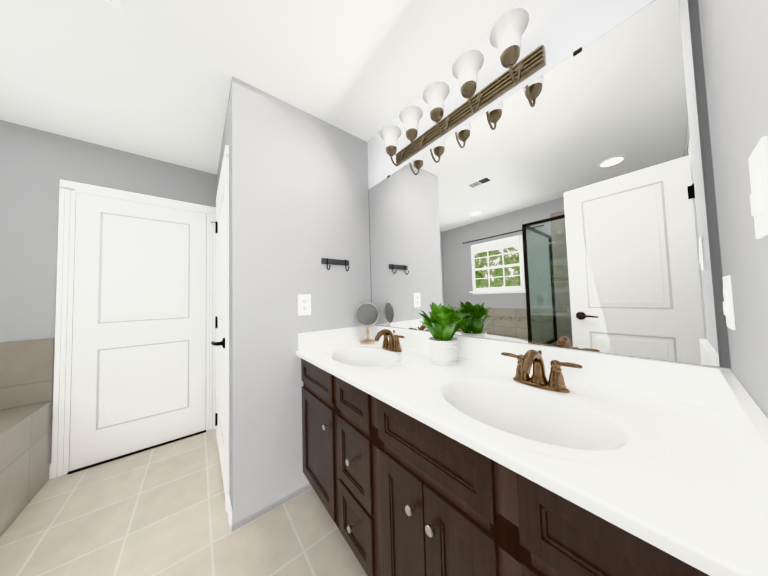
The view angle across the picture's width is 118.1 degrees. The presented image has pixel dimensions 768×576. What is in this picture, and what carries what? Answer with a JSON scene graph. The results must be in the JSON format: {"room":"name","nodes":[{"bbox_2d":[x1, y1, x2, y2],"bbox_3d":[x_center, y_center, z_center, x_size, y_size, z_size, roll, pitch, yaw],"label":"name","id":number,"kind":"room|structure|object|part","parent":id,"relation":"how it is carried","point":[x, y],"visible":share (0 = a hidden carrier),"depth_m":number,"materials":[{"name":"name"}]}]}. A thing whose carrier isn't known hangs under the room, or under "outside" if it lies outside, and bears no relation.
{"room":"bathroom","nodes":[
{"label":"bathroom","id":0,"kind":"room"},
{"bbox_2d":[0,120,216,463],"bbox_3d":[-2.338,0.097,1.648,1.847,2.400,0.100,0,-3,-39],"label":"wall","id":1,"kind":"structure","parent":0,"point":[36,165],"depth_m":1.59,"materials":[{"name":"grey paint"}]},
{"bbox_2d":[51,179,215,478],"bbox_3d":[-1.935,0.260,1.887,0.900,2.069,0.018,0,-3,-39],"label":"door frame","id":2,"kind":"structure","parent":1,"relation":"attached to","point":[68,190],"depth_m":1.65,"materials":[{"name":"white wood"}]},
{"bbox_2d":[69,192,205,470],"bbox_3d":[-1.935,0.291,1.888,0.754,1.985,0.011,0,-3,-39],"label":"door","id":3,"kind":"structure","parent":1,"relation":"in","point":[138,380],"depth_m":1.84,"materials":[{"name":"white wood"}]},
{"bbox_2d":[0,429,366,575],"bbox_3d":[-0.623,1.220,0.321,2.850,0.050,4.205,0,-3,-39],"label":"floor","id":4,"kind":"structure","parent":0,"point":[158,511],"depth_m":1.19,"materials":[{"name":"tile"}]},
{"bbox_2d":[0,338,53,536],"bbox_3d":[-2.063,0.776,0.657,0.828,0.944,1.713,0,-3,-39],"label":"tub","id":5,"kind":"object","parent":4,"relation":"on","point":[26,378],"visible":1,"depth_m":1.46,"materials":[{"name":"beige tile"}]},
{"bbox_2d":[67,430,205,474],"bbox_3d":[-1.903,1.288,1.842,0.760,0.010,0.024,0,-3,-39],"label":"threshold","id":6,"kind":"object","parent":4,"relation":"on","point":[118,457],"visible":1,"depth_m":1.79,"materials":[{"name":"black"}]},
{"bbox_2d":[296,325,767,575],"bbox_3d":[0.180,0.719,0.975,0.578,0.956,1.535,0,-3,-39],"label":"bathroom vanity","id":7,"kind":"object","parent":4,"relation":"on","point":[476,460],"visible":1,"depth_m":0.58,"materials":[{"name":"brown"}]},
{"bbox_2d":[354,302,379,343],"bbox_3d":[-0.118,0.242,1.637,0.177,0.280,0.118,0,-3,-39],"label":"makeup mirror","id":8,"kind":"object","parent":7,"relation":"on","point":[367,314],"visible":1,"depth_m":1.63,"materials":[{"name":"beige metal"}]},
{"bbox_2d":[374,329,404,351],"bbox_3d":[0.007,0.306,1.357,0.154,0.127,0.239,0,-3,-39],"label":"faucet","id":9,"kind":"object","parent":7,"relation":"on","point":[392,343],"visible":1,"depth_m":1.35,"materials":[{"name":"brown metal"}]},
{"bbox_2d":[419,302,471,365],"bbox_3d":[0.288,0.206,1.100,0.226,0.283,0.246,0,-3,-39],"label":"plant","id":10,"kind":"object","parent":7,"relation":"on","point":[442,324],"visible":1,"depth_m":1.05,"materials":[{"name":"green plant"}]},
{"bbox_3d":[0.280,0.294,1.091,0.138,0.109,0.138,0,-3,-39],"label":"pot","id":11,"kind":"part","parent":10,"relation":"part of","materials":[{"name":"white ceramic"}]},
{"bbox_2d":[501,350,582,392],"bbox_3d":[0.491,0.267,0.760,0.154,0.127,0.239,0,-3,-39],"label":"faucet","id":12,"kind":"object","parent":7,"relation":"on","point":[539,379],"visible":1,"depth_m":0.75,"materials":[{"name":"brown metal"}]},
{"bbox_2d":[0,0,516,174],"bbox_3d":[-0.693,-1.227,0.421,2.850,0.050,4.205,0,-3,-39],"label":"ceiling","id":13,"kind":"structure","parent":0,"point":[150,78],"depth_m":1.19,"materials":[{"name":"white paint"}]},
{"bbox_2d":[102,0,121,9],"bbox_3d":[-1.071,-1.168,0.817,0.150,0.012,0.260,0,-3,-39],"label":"ceiling vent","id":14,"kind":"object","parent":13,"relation":"in","point":[116,3],"visible":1,"depth_m":0.94,"materials":[{"name":"white"}]},
{"bbox_2d":[217,76,370,530],"bbox_3d":[-0.836,0.071,2.058,1.003,2.400,1.355,0,-3,-39],"label":"wall","id":15,"kind":"structure","parent":0,"point":[298,197],"depth_m":1.36,"materials":[{"name":"grey paint"}]},
{"bbox_2d":[209,169,224,492],"bbox_3d":[-1.206,0.254,1.653,0.077,1.997,0.780,0,-3,-39],"label":"closet door","id":16,"kind":"structure","parent":15,"relation":"in","point":[220,343],"depth_m":1.61,"materials":[{"name":"white painted wood"},{"name":"black metal"}]},
{"bbox_3d":[-1.219,0.262,1.660,0.066,1.694,0.752,0,-3,-39],"label":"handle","id":17,"kind":"part","parent":16,"relation":"part of","materials":[{"name":"white wood"}]},
{"bbox_2d":[216,145,229,512],"bbox_3d":[-1.179,0.222,1.669,0.018,2.083,0.917,0,-3,-39],"label":"trim","id":18,"kind":"structure","parent":15,"relation":"attached to","point":[225,164],"depth_m":1.32,"materials":[{"name":"white wood"}]},
{"bbox_2d":[227,494,232,531],"bbox_3d":[-0.816,1.187,1.220,0.012,0.099,0.138,0,-3,-39],"label":"baseboard","id":19,"kind":"structure","parent":15,"relation":"attached to","point":[230,513],"depth_m":1.18,"materials":[{"name":"white"}]},
{"bbox_2d":[298,295,310,314],"bbox_3d":[-0.499,0.106,1.449,0.080,0.128,0.009,0,-3,-39],"label":"electrical outlet plate","id":20,"kind":"object","parent":15,"relation":"attached to","point":[304,304],"visible":1,"depth_m":1.45,"materials":[{"name":"white plastic"}]},
{"bbox_2d":[321,258,348,270],"bbox_3d":[-0.319,-0.160,1.579,0.207,0.085,0.060,0,-3,-39],"label":"hook rail","id":21,"kind":"object","parent":15,"relation":"attached to","point":[327,261],"visible":1,"depth_m":1.58,"materials":[{"name":"grey metal"}]},
{"bbox_2d":[403,16,508,138],"bbox_3d":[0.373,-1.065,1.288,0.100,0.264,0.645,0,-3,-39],"label":"wall","id":22,"kind":"structure","parent":0,"point":[492,68],"depth_m":1.18,"materials":[{"name":"grey paint"}]},
{"bbox_2d":[380,8,545,165],"bbox_3d":[0.288,-0.871,1.158,0.194,0.194,0.840,0,-3,-39],"label":"sconce","id":23,"kind":"object","parent":22,"relation":"attached to","point":[508,29],"visible":1,"depth_m":1.01,"materials":[{"name":"white glass"}]},
{"bbox_2d":[367,0,730,367],"bbox_3d":[0.407,-0.479,1.237,0.109,1.441,1.538,0,-3,-39],"label":"vanity mirror","id":24,"kind":"object","parent":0,"point":[565,203],"depth_m":0.81,"materials":[{"name":"grey mirror"}]},
{"bbox_2d":[699,0,767,417],"bbox_3d":[0.687,-0.044,0.340,0.600,2.400,0.161,0,-3,-39],"label":"wall","id":25,"kind":"structure","parent":0,"point":[735,41],"depth_m":0.41,"materials":[{"name":"grey paint"}]},
{"bbox_2d":[722,275,735,329],"bbox_3d":[0.799,0.033,0.537,0.076,0.122,0.010,0,-3,-39],"label":"light switch","id":26,"kind":"object","parent":25,"relation":"attached to","point":[728,308],"visible":1,"depth_m":0.52,"materials":[{"name":"white plastic"}]},
{"bbox_2d":[748,136,767,238],"bbox_3d":[0.513,-0.132,0.316,0.076,0.122,0.010,0,-3,-39],"label":"light switch","id":27,"kind":"object","parent":25,"relation":"attached to","point":[758,163],"visible":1,"depth_m":0.31,"materials":[{"name":"white plastic"}]}
]}

